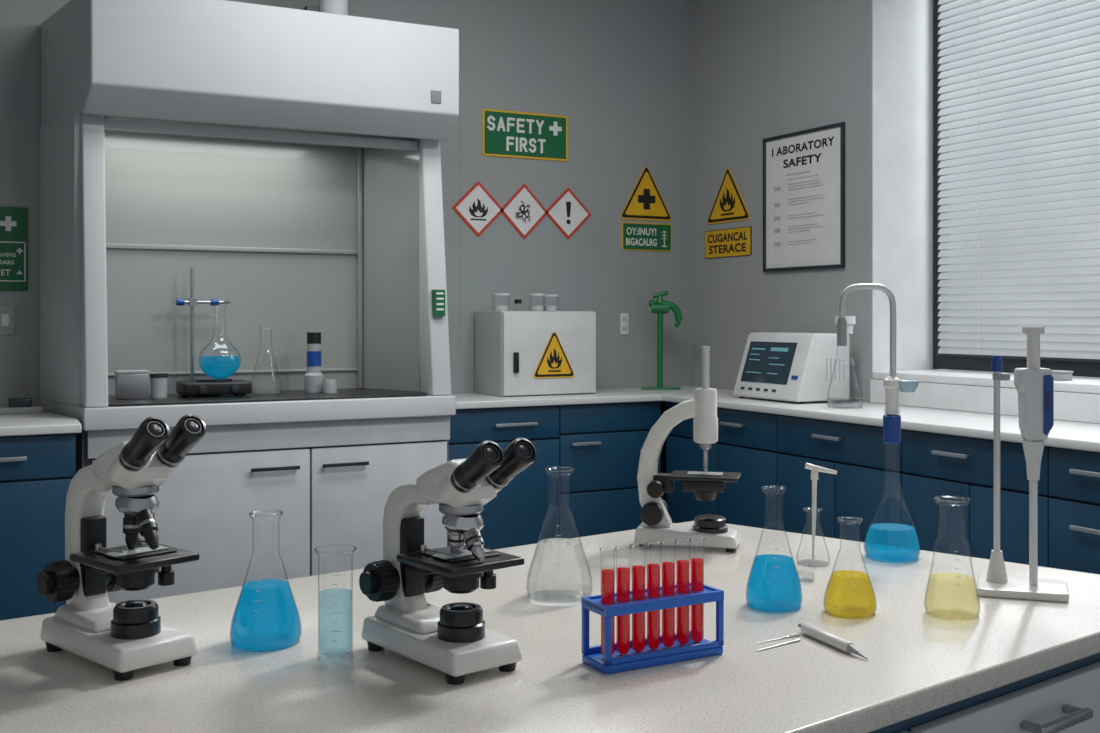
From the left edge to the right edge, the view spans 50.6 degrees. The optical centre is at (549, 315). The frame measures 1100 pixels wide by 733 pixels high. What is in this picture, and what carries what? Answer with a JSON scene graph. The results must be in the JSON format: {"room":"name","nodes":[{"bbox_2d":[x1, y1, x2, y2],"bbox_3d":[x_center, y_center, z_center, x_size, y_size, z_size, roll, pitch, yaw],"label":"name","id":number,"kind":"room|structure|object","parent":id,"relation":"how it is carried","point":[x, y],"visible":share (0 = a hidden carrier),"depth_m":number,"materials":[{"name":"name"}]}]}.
{"room":"laboratory","nodes":[
{"label":"laboratory","id":0,"kind":"room"},
{"bbox_2d":[0,0,691,501],"bbox_3d":[-1.939,-0.480,6.390,7.700,3.700,0.120,0,0,-28],"label":"wall","id":1,"kind":"structure","parent":0,"point":[620,71],"depth_m":7.36,"materials":[{"name":"grey paint"}]},
{"bbox_2d":[0,305,14,334],"bbox_3d":[-2.755,0.020,5.885,0.090,0.150,0.016,0,0,-28],"label":"light switch","id":2,"kind":"object","parent":1,"relation":"attached to","point":[7,312],"visible":1,"depth_m":5.89,"materials":[{"name":"grey plastic"}]},
{"bbox_2d":[0,207,27,290],"bbox_3d":[-2.772,-0.340,5.881,0.247,0.426,0.007,0,0,-28],"label":"sign","id":3,"kind":"object","parent":1,"relation":"attached to","point":[13,220],"visible":1,"depth_m":5.90,"materials":[{"name":"green plastic"}]},
{"bbox_2d":[452,181,502,236],"bbox_3d":[-0.437,-0.653,7.104,0.343,0.338,0.008,0,0,-28],"label":"sign","id":4,"kind":"object","parent":1,"relation":"attached to","point":[477,208],"visible":1,"depth_m":7.10,"materials":[{"name":"white plastic"}]},
{"bbox_2d":[501,184,547,238],"bbox_3d":[-0.160,-0.651,7.250,0.332,0.344,0.008,0,0,-28],"label":"sign","id":5,"kind":"object","parent":1,"relation":"attached to","point":[523,210],"visible":1,"depth_m":7.25,"materials":[{"name":"white plastic"}]},
{"bbox_2d":[482,109,567,160],"bbox_3d":[-0.150,-1.126,7.254,0.592,0.287,0.009,0,0,-28],"label":"safety sign","id":6,"kind":"object","parent":1,"relation":"attached to","point":[514,134],"visible":1,"depth_m":7.25,"materials":[{"name":"green plastic"}]},
{"bbox_2d":[545,188,590,238],"bbox_3d":[0.117,-0.652,7.395,0.334,0.327,0.007,0,0,-28],"label":"sign","id":7,"kind":"object","parent":1,"relation":"attached to","point":[567,212],"visible":1,"depth_m":7.39,"materials":[{"name":"white plastic"}]},
{"bbox_2d":[620,313,628,334],"bbox_3d":[0.485,0.052,7.587,0.064,0.140,0.010,0,0,-28],"label":"wall outlet","id":8,"kind":"object","parent":1,"relation":"attached to","point":[624,317],"visible":1,"depth_m":7.58,"materials":[{"name":"white plastic"}]},
{"bbox_2d":[620,166,671,220],"bbox_3d":[0.635,-0.809,7.666,0.397,0.353,0.009,0,0,-28],"label":"warning sign","id":9,"kind":"object","parent":1,"relation":"attached to","point":[645,202],"visible":1,"depth_m":7.66,"materials":[{"name":"yellow plastic"}]},
{"bbox_2d":[622,222,671,250],"bbox_3d":[0.640,-0.521,7.670,0.385,0.181,0.007,0,0,-28],"label":"information sign","id":10,"kind":"object","parent":1,"relation":"attached to","point":[635,236],"visible":1,"depth_m":7.66,"materials":[{"name":"green plastic"}]},
{"bbox_2d":[692,0,1099,423],"bbox_3d":[2.855,-0.480,4.828,0.560,3.700,7.100,0,0,-28],"label":"wall","id":11,"kind":"structure","parent":0,"point":[762,69],"depth_m":7.12,"materials":[{"name":"grey paint"}]},
{"bbox_2d":[705,226,751,258],"bbox_3d":[1.141,-0.469,7.484,0.007,0.180,0.494,0,0,-28],"label":"warning sign","id":12,"kind":"object","parent":11,"relation":"attached to","point":[732,242],"visible":1,"depth_m":7.47,"materials":[{"name":"yellow plastic"}]},
{"bbox_2d":[707,168,749,223],"bbox_3d":[1.142,-0.778,7.478,0.010,0.347,0.455,0,0,-28],"label":"warning sign","id":13,"kind":"object","parent":11,"relation":"attached to","point":[729,205],"visible":1,"depth_m":7.47,"materials":[{"name":"yellow plastic"}]},
{"bbox_2d":[763,122,844,271],"bbox_3d":[1.478,-0.678,6.826,0.020,0.815,0.715,0,0,-28],"label":"poster","id":14,"kind":"object","parent":11,"relation":"attached to","point":[804,171],"visible":1,"depth_m":6.80,"materials":[{"name":"white paper"}]},
{"bbox_2d":[872,0,931,371],"bbox_3d":[1.946,-0.886,6.423,0.439,2.388,0.009,0,0,-28],"label":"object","id":15,"kind":"structure","parent":11,"relation":"attached to","point":[901,29],"depth_m":6.42,"materials":[{"name":"paint"}]},
{"bbox_2d":[870,379,1099,422],"bbox_3d":[2.323,0.405,5.220,0.014,0.126,2.487,0,0,-28],"label":"trim","id":16,"kind":"structure","parent":11,"relation":"attached to","point":[1070,406],"depth_m":5.66,"materials":[{"name":"paint"}]},
{"bbox_2d":[872,370,1099,393],"bbox_3d":[2.516,0.320,5.322,0.450,0.040,2.466,0,0,-28],"label":"trim","id":17,"kind":"structure","parent":11,"relation":"attached to","point":[1080,385],"depth_m":5.77,"materials":[{"name":"paint"}]},
{"bbox_2d":[1052,370,1072,380],"bbox_3d":[2.369,0.278,5.431,0.086,0.045,0.106,0,0,-28],"label":"storage box","id":18,"kind":"object","parent":17,"relation":"on","point":[1059,375],"visible":0.68,"depth_m":5.39,"materials":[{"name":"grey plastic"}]},
{"bbox_2d":[934,0,1099,376],"bbox_3d":[2.753,-0.892,5.441,0.070,2.374,2.476,0,0,-28],"label":"window","id":19,"kind":"structure","parent":11,"relation":"in","point":[1084,369],"depth_m":6.48,"materials":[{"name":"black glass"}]},
{"bbox_2d":[937,0,1099,361],"bbox_3d":[2.694,-0.892,5.401,0.051,2.224,2.345,0,0,-28],"label":"window blind","id":20,"kind":"object","parent":19,"relation":"attached to","point":[1085,320],"visible":1,"depth_m":5.95,"materials":[{"name":"white plastic"}]},
{"bbox_3d":[-0.366,1.420,3.207,7.770,0.100,7.220,0,0,-28],"label":"floor","id":21,"kind":"structure","parent":0,"visible":0},
{"bbox_2d":[0,433,75,620],"bbox_3d":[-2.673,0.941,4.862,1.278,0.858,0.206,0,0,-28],"label":"base cabinet","id":22,"kind":"object","parent":21,"relation":"on","point":[37,471],"visible":0.75,"depth_m":5.01,"materials":[{"name":"blue metal"}]},
{"bbox_2d":[0,410,81,435],"bbox_3d":[-3.100,0.490,5.114,1.860,0.040,1.058,0,0,-28],"label":"countertop","id":23,"kind":"structure","parent":22,"relation":"on","point":[47,422],"depth_m":5.07,"materials":[{"name":"stone"}]},
{"bbox_2d":[0,398,42,413],"bbox_3d":[-2.573,0.435,5.651,0.200,0.070,0.120,0,0,-28],"label":"tray","id":24,"kind":"object","parent":23,"relation":"on","point":[15,405],"visible":1,"depth_m":5.61,"materials":[{"name":"grey plastic"}]},
{"bbox_2d":[40,0,458,603],"bbox_3d":[-1.537,-0.480,6.017,1.955,3.700,0.895,0,0,-28],"label":"fume hood","id":25,"kind":"object","parent":21,"relation":"on","point":[288,158],"visible":0.94,"depth_m":5.93,"materials":[{"name":"metal"}]},
{"bbox_2d":[114,370,149,399],"bbox_3d":[-2.064,0.338,5.749,0.156,0.140,0.106,0,0,-28],"label":"metal tin","id":26,"kind":"object","parent":25,"relation":"on","point":[129,384],"visible":1,"depth_m":5.70,"materials":[{"name":"metal"}]},
{"bbox_2d":[150,373,167,397],"bbox_3d":[-1.961,0.348,5.837,0.084,0.120,0.084,0,0,-28],"label":"jar","id":27,"kind":"object","parent":25,"relation":"on","point":[158,380],"visible":1,"depth_m":5.80,"materials":[{"name":"grey plastic"}]},
{"bbox_2d":[176,268,231,380],"bbox_3d":[-1.799,0.078,6.057,0.275,0.660,0.240,0,0,-28],"label":"stand","id":28,"kind":"object","parent":25,"relation":"on","point":[192,301],"visible":0.83,"depth_m":6.07,"materials":[{"name":"metal"}]},
{"bbox_2d":[176,378,251,397],"bbox_3d":[-1.717,0.365,5.955,0.340,0.085,0.238,0,0,-28],"label":"hot plate","id":29,"kind":"object","parent":25,"relation":"on","point":[205,386],"visible":1,"depth_m":5.88,"materials":[{"name":"black plastic"}]},
{"bbox_2d":[199,306,239,378],"bbox_3d":[-1.694,0.131,5.977,0.210,0.385,0.210,0,0,-28],"label":"flask","id":30,"kind":"object","parent":29,"relation":"on","point":[218,367],"visible":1,"depth_m":5.91,"materials":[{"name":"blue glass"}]},
{"bbox_2d":[252,386,281,393],"bbox_3d":[-1.495,0.233,6.127,0.160,0.350,0.160,0,0,-28],"label":"liquid","id":31,"kind":"object","parent":25,"relation":"on","point":[256,390],"visible":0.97,"depth_m":6.07,"materials":[{"name":"clear liquid"}]},
{"bbox_2d":[304,332,323,392],"bbox_3d":[-1.266,0.248,6.246,0.104,0.320,0.104,0,0,-28],"label":"bottle","id":32,"kind":"object","parent":25,"relation":"on","point":[313,379],"visible":1,"depth_m":6.21,"materials":[{"name":"grey plastic"}]},
{"bbox_2d":[323,379,336,392],"bbox_3d":[-1.168,0.373,6.185,0.070,0.070,0.070,0,0,-28],"label":"jar","id":33,"kind":"object","parent":25,"relation":"on","point":[329,385],"visible":1,"depth_m":6.16,"materials":[{"name":"grey plastic"}]},
{"bbox_2d":[436,292,443,309],"bbox_3d":[-0.579,-0.077,6.131,0.040,0.094,0.003,0,0,-28],"label":"label","id":34,"kind":"object","parent":25,"relation":"attached to","point":[439,295],"depth_m":6.13,"materials":[{"name":"green plastic"}]},
{"bbox_2d":[449,405,558,549],"bbox_3d":[-0.391,0.941,6.764,0.726,0.858,0.616,0,0,-28],"label":"base cabinet","id":35,"kind":"object","parent":21,"relation":"on","point":[527,507],"visible":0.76,"depth_m":6.57,"materials":[{"name":"blue metal"}]},
{"bbox_2d":[558,401,660,538],"bbox_3d":[0.237,0.941,7.093,0.690,0.858,0.616,0,0,-28],"label":"base cabinet","id":36,"kind":"object","parent":21,"relation":"on","point":[602,444],"visible":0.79,"depth_m":6.82,"materials":[{"name":"blue metal"}]},
{"bbox_2d":[666,402,778,529],"bbox_3d":[1.189,0.941,6.674,0.636,0.858,1.040,0,0,-28],"label":"base cabinet","id":37,"kind":"object","parent":21,"relation":"on","point":[746,444],"visible":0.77,"depth_m":6.40,"materials":[{"name":"blue metal"}]},
{"bbox_2d":[777,415,903,541],"bbox_3d":[1.638,0.941,5.817,0.636,0.858,0.891,0,0,-28],"label":"base cabinet","id":38,"kind":"object","parent":21,"relation":"on","point":[859,455],"visible":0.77,"depth_m":5.67,"materials":[{"name":"blue metal"}]},
{"bbox_2d":[902,430,1051,566],"bbox_3d":[2.029,0.941,5.071,0.636,0.858,0.790,0,0,-28],"label":"base cabinet","id":39,"kind":"object","parent":21,"relation":"on","point":[935,466],"visible":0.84,"depth_m":4.94,"materials":[{"name":"blue metal"}]},
{"bbox_2d":[869,653,1099,732],"bbox_3d":[-0.175,0.936,1.595,2.516,0.867,1.064,0,0,-37],"label":"base cabinet","id":40,"kind":"object","parent":21,"relation":"on","point":[1065,698],"visible":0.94,"depth_m":1.64,"materials":[{"name":"metal"}]},
{"bbox_2d":[0,521,1099,732],"bbox_3d":[-0.207,0.486,1.626,2.593,0.032,1.080,0,0,-37],"label":"countertop","id":41,"kind":"structure","parent":40,"relation":"on","point":[918,663],"depth_m":1.56,"materials":[{"name":"stone"}]},
{"bbox_2d":[36,414,205,680],"bbox_3d":[-0.581,0.300,1.592,0.280,0.341,0.132,0,0,42],"label":"microscope","id":42,"kind":"object","parent":41,"relation":"on","point":[124,637],"visible":1,"depth_m":1.56,"materials":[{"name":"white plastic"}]},
{"bbox_2d":[230,509,301,651],"bbox_3d":[-0.409,0.376,1.675,0.101,0.188,0.101,0,0,0],"label":"flask","id":43,"kind":"object","parent":41,"relation":"on","point":[266,616],"visible":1,"depth_m":1.64,"materials":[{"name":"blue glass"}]},
{"bbox_2d":[314,544,356,662],"bbox_3d":[-0.295,0.395,1.600,0.058,0.151,0.058,0,0,0],"label":"cylinder","id":44,"kind":"object","parent":41,"relation":"on","point":[347,544],"visible":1,"depth_m":1.58,"materials":[{"name":"clear glass"}]},
{"bbox_2d":[359,438,536,684],"bbox_3d":[-0.137,0.314,1.578,0.132,0.313,0.282,0,0,-40],"label":"microscope","id":45,"kind":"object","parent":41,"relation":"on","point":[453,639],"visible":1,"depth_m":1.54,"materials":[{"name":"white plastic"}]},
{"bbox_2d":[526,468,592,603],"bbox_3d":[0.016,0.362,1.945,0.110,0.216,0.110,0,0,0],"label":"flask","id":46,"kind":"object","parent":41,"relation":"on","point":[559,572],"visible":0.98,"depth_m":1.91,"materials":[{"name":"clear glass"}]},
{"bbox_2d":[581,582,723,673],"bbox_3d":[0.142,0.426,1.597,0.192,0.088,0.064,0,0,-29],"label":"test tube rack","id":47,"kind":"object","parent":41,"relation":"on","point":[592,656],"visible":0.88,"depth_m":1.57,"materials":[{"name":"blue plastic"}]},
{"bbox_2d":[599,548,613,655],"bbox_3d":[0.077,0.385,1.561,0.023,0.146,0.023,0,0,-29],"label":"test tube","id":48,"kind":"object","parent":47,"relation":"in","point":[607,575],"visible":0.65,"depth_m":1.55,"materials":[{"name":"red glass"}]},
{"bbox_2d":[617,549,630,654],"bbox_3d":[0.099,0.385,1.573,0.023,0.146,0.023,0,0,-29],"label":"test tube","id":49,"kind":"object","parent":47,"relation":"in","point":[623,573],"visible":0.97,"depth_m":1.56,"materials":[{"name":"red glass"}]},
{"bbox_2d":[632,565,644,651],"bbox_3d":[0.120,0.385,1.585,0.023,0.146,0.023,0,0,-29],"label":"test tube","id":50,"kind":"object","parent":47,"relation":"in","point":[638,572],"visible":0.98,"depth_m":1.58,"materials":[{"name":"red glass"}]},
{"bbox_2d":[582,637,722,673],"bbox_3d":[0.142,0.464,1.597,0.192,0.012,0.064,0,0,-29],"label":"tray","id":51,"kind":"object","parent":47,"relation":"attached to","point":[592,656],"depth_m":1.57,"materials":[{"name":"blue plastic"}]},
{"bbox_2d":[647,543,659,648],"bbox_3d":[0.142,0.385,1.597,0.023,0.146,0.023,0,0,-29],"label":"test tube","id":52,"kind":"object","parent":47,"relation":"in","point":[653,570],"visible":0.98,"depth_m":1.59,"materials":[{"name":"clear glass"}]},
{"bbox_2d":[661,545,674,646],"bbox_3d":[0.164,0.385,1.609,0.023,0.146,0.023,0,0,-29],"label":"test tube","id":53,"kind":"object","parent":47,"relation":"in","point":[667,568],"visible":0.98,"depth_m":1.60,"materials":[{"name":"clear glass"}]},
{"bbox_2d":[675,541,688,644],"bbox_3d":[0.185,0.385,1.621,0.023,0.146,0.023,0,0,-29],"label":"test tube","id":54,"kind":"object","parent":47,"relation":"in","point":[682,565],"visible":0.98,"depth_m":1.61,"materials":[{"name":"clear glass"}]},
{"bbox_2d":[690,537,704,641],"bbox_3d":[0.206,0.385,1.633,0.023,0.146,0.023,0,0,-29],"label":"test tube","id":55,"kind":"object","parent":47,"relation":"in","point":[697,564],"visible":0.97,"depth_m":1.62,"materials":[{"name":"clear glass"}]},
{"bbox_2d":[634,346,741,552],"bbox_3d":[0.282,0.266,2.378,0.209,0.408,0.098,0,0,14],"label":"microscope","id":56,"kind":"object","parent":41,"relation":"on","point":[657,527],"visible":1,"depth_m":2.35,"materials":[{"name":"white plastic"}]},
{"bbox_2d":[746,485,802,611],"bbox_3d":[0.363,0.374,1.886,0.091,0.193,0.091,0,0,-35],"label":"flask","id":57,"kind":"object","parent":41,"relation":"on","point":[773,582],"visible":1,"depth_m":1.85,"materials":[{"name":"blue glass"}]},
{"bbox_2d":[757,633,799,643],"bbox_3d":[0.331,0.468,1.690,0.081,0.004,0.005,0,0,-30],"label":"needle","id":58,"kind":"object","parent":41,"relation":"on","point":[797,634],"visible":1,"depth_m":1.70,"materials":[{"name":"metal"}]},
{"bbox_2d":[757,639,800,651],"bbox_3d":[0.326,0.468,1.656,0.091,0.003,0.003,0,0,-37],"label":"rod","id":59,"kind":"object","parent":41,"relation":"on","point":[797,640],"visible":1,"depth_m":1.66,"materials":[{"name":"metal"}]},
{"bbox_2d":[798,571,814,580],"bbox_3d":[0.455,0.448,2.069,0.034,0.044,0.034,0,0,0],"label":"cap","id":60,"kind":"object","parent":41,"relation":"on","point":[804,575],"visible":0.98,"depth_m":2.06,"materials":[{"name":"white plastic"}]},
{"bbox_2d":[796,508,829,566],"bbox_3d":[0.498,0.417,2.206,0.063,0.106,0.063,0,0,0],"label":"flask","id":61,"kind":"object","parent":41,"relation":"on","point":[808,562],"visible":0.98,"depth_m":2.21,"materials":[{"name":"clear glass"}]},
{"bbox_2d":[805,463,836,558],"bbox_3d":[0.513,0.369,2.206,0.061,0.182,0.015,0,0,0],"label":"rod","id":62,"kind":"object","parent":61,"relation":"in","point":[814,469],"visible":1,"depth_m":2.20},
{"bbox_2d":[798,622,867,659],"bbox_3d":[0.401,0.461,1.658,0.018,0.018,0.159,0,0,-21],"label":"pen","id":63,"kind":"object","parent":41,"relation":"on","point":[813,631],"visible":1,"depth_m":1.66,"materials":[{"name":"grey plastic"}]},
{"bbox_2d":[837,283,920,560],"bbox_3d":[0.640,0.203,2.270,0.160,0.534,0.107,0,0,0],"label":"flask","id":64,"kind":"object","parent":41,"relation":"on","point":[884,541],"visible":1,"depth_m":2.26,"materials":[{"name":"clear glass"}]},
{"bbox_2d":[899,380,918,391],"bbox_3d":[0.696,0.137,2.270,0.046,0.022,0.044,0,0,0],"label":"cup","id":65,"kind":"object","parent":64,"relation":"on","point":[904,385],"depth_m":2.25,"materials":[{"name":"glass"}]},
{"bbox_2d":[924,496,979,620],"bbox_3d":[0.631,0.378,1.828,0.083,0.184,0.083,0,0,0],"label":"flask","id":66,"kind":"object","parent":41,"relation":"on","point":[961,496],"visible":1,"depth_m":1.80,"materials":[{"name":"clear glass"}]},
{"bbox_2d":[976,356,1068,601],"bbox_3d":[0.804,0.269,1.983,0.144,0.402,0.130,0,0,22],"label":"stand","id":67,"kind":"object","parent":41,"relation":"on","point":[996,583],"visible":1,"depth_m":1.98,"materials":[{"name":"metal"}]},
{"bbox_2d":[1014,327,1053,480],"bbox_3d":[0.821,0.148,1.974,0.057,0.259,0.038,0,0,0],"label":"micropipette","id":68,"kind":"object","parent":67,"relation":"hanging from","point":[1034,385],"visible":1,"depth_m":1.96,"materials":[{"name":"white plastic"}]},
{"bbox_2d":[1049,447,1099,573],"bbox_3d":[2.406,0.941,4.351,0.636,0.858,0.831,0,0,-28],"label":"base cabinet","id":69,"kind":"object","parent":21,"relation":"on","point":[1074,475],"visible":0.63,"depth_m":4.48,"materials":[{"name":"blue metal"}]},
{"bbox_2d":[451,386,1099,452],"bbox_3d":[1.012,0.490,5.498,2.078,0.040,4.198,0,0,-28],"label":"countertop","id":70,"kind":"structure","parent":69,"relation":"on","point":[1074,435],"depth_m":5.79,"materials":[{"name":"stone"}]},
{"bbox_2d":[475,311,595,396],"bbox_3d":[-0.082,0.220,7.037,0.626,0.500,0.420,0,0,-28],"label":"storage box","id":71,"kind":"object","parent":70,"relation":"on","point":[518,353],"visible":1,"depth_m":6.86,"materials":[{"name":"white plastic"}]},
{"bbox_2d":[492,293,509,309],"bbox_3d":[-0.291,-0.083,6.905,0.106,0.105,0.106,0,0,-28],"label":"jar","id":72,"kind":"object","parent":71,"relation":"on","point":[493,294],"visible":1,"depth_m":6.86,"materials":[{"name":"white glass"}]},
{"bbox_2d":[493,306,508,309],"bbox_3d":[-0.291,-0.075,6.905,0.100,0.089,0.100,0,0,-28],"label":"powder","id":73,"kind":"object","parent":72,"relation":"in","point":[494,307],"depth_m":6.87,"materials":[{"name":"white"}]},
{"bbox_2d":[514,299,521,303],"bbox_3d":[-0.193,-0.065,7.012,0.044,0.070,0.044,0,0,-28],"label":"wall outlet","id":74,"kind":"object","parent":71,"relation":"on","point":[516,301],"visible":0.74,"depth_m":6.99,"materials":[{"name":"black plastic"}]},
{"bbox_2d":[529,293,544,310],"bbox_3d":[-0.078,-0.083,7.016,0.095,0.105,0.095,0,0,-28],"label":"jar","id":75,"kind":"object","parent":71,"relation":"on","point":[532,308],"visible":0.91,"depth_m":6.98,"materials":[{"name":"clear glass"}]},
{"bbox_2d":[530,306,543,310],"bbox_3d":[-0.078,-0.075,7.016,0.090,0.089,0.090,0,0,-28],"label":"powder","id":76,"kind":"object","parent":75,"relation":"in","point":[532,308],"depth_m":6.98,"materials":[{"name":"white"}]},
{"bbox_2d":[543,294,558,310],"bbox_3d":[0.006,-0.080,7.060,0.095,0.100,0.095,0,0,-28],"label":"jar","id":77,"kind":"object","parent":71,"relation":"on","point":[546,308],"visible":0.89,"depth_m":7.02,"materials":[{"name":"clear glass"}]},
{"bbox_2d":[641,291,682,389],"bbox_3d":[0.719,0.154,7.461,0.268,0.633,0.080,0,0,0],"label":"tap","id":78,"kind":"object","parent":70,"relation":"on","point":[660,307],"visible":1,"depth_m":7.44,"materials":[{"name":"green paint"}]},
{"bbox_2d":[733,332,849,403],"bbox_3d":[1.343,0.282,6.516,0.370,0.375,0.573,0,0,-28],"label":"lab analyser","id":79,"kind":"object","parent":70,"relation":"on","point":[796,367],"visible":0.84,"depth_m":6.33,"materials":[{"name":"white plastic"}]},
{"bbox_2d":[746,347,788,373],"bbox_3d":[1.214,0.247,6.501,0.057,0.145,0.320,0,0,-28],"label":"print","id":80,"kind":"object","parent":79,"relation":"attached to","point":[759,360],"depth_m":6.50},
{"bbox_2d":[826,358,844,380],"bbox_3d":[1.545,0.290,6.300,0.128,0.120,0.002,0,0,-28],"label":"vent","id":81,"kind":"object","parent":79,"relation":"attached to","point":[838,364],"depth_m":6.30,"materials":[{"name":"white plastic"}]},
{"bbox_2d":[827,316,862,408],"bbox_3d":[1.508,0.235,5.952,0.180,0.470,0.180,0,0,-28],"label":"flask","id":82,"kind":"object","parent":70,"relation":"on","point":[833,402],"visible":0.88,"depth_m":5.90,"materials":[{"name":"clear glass"}]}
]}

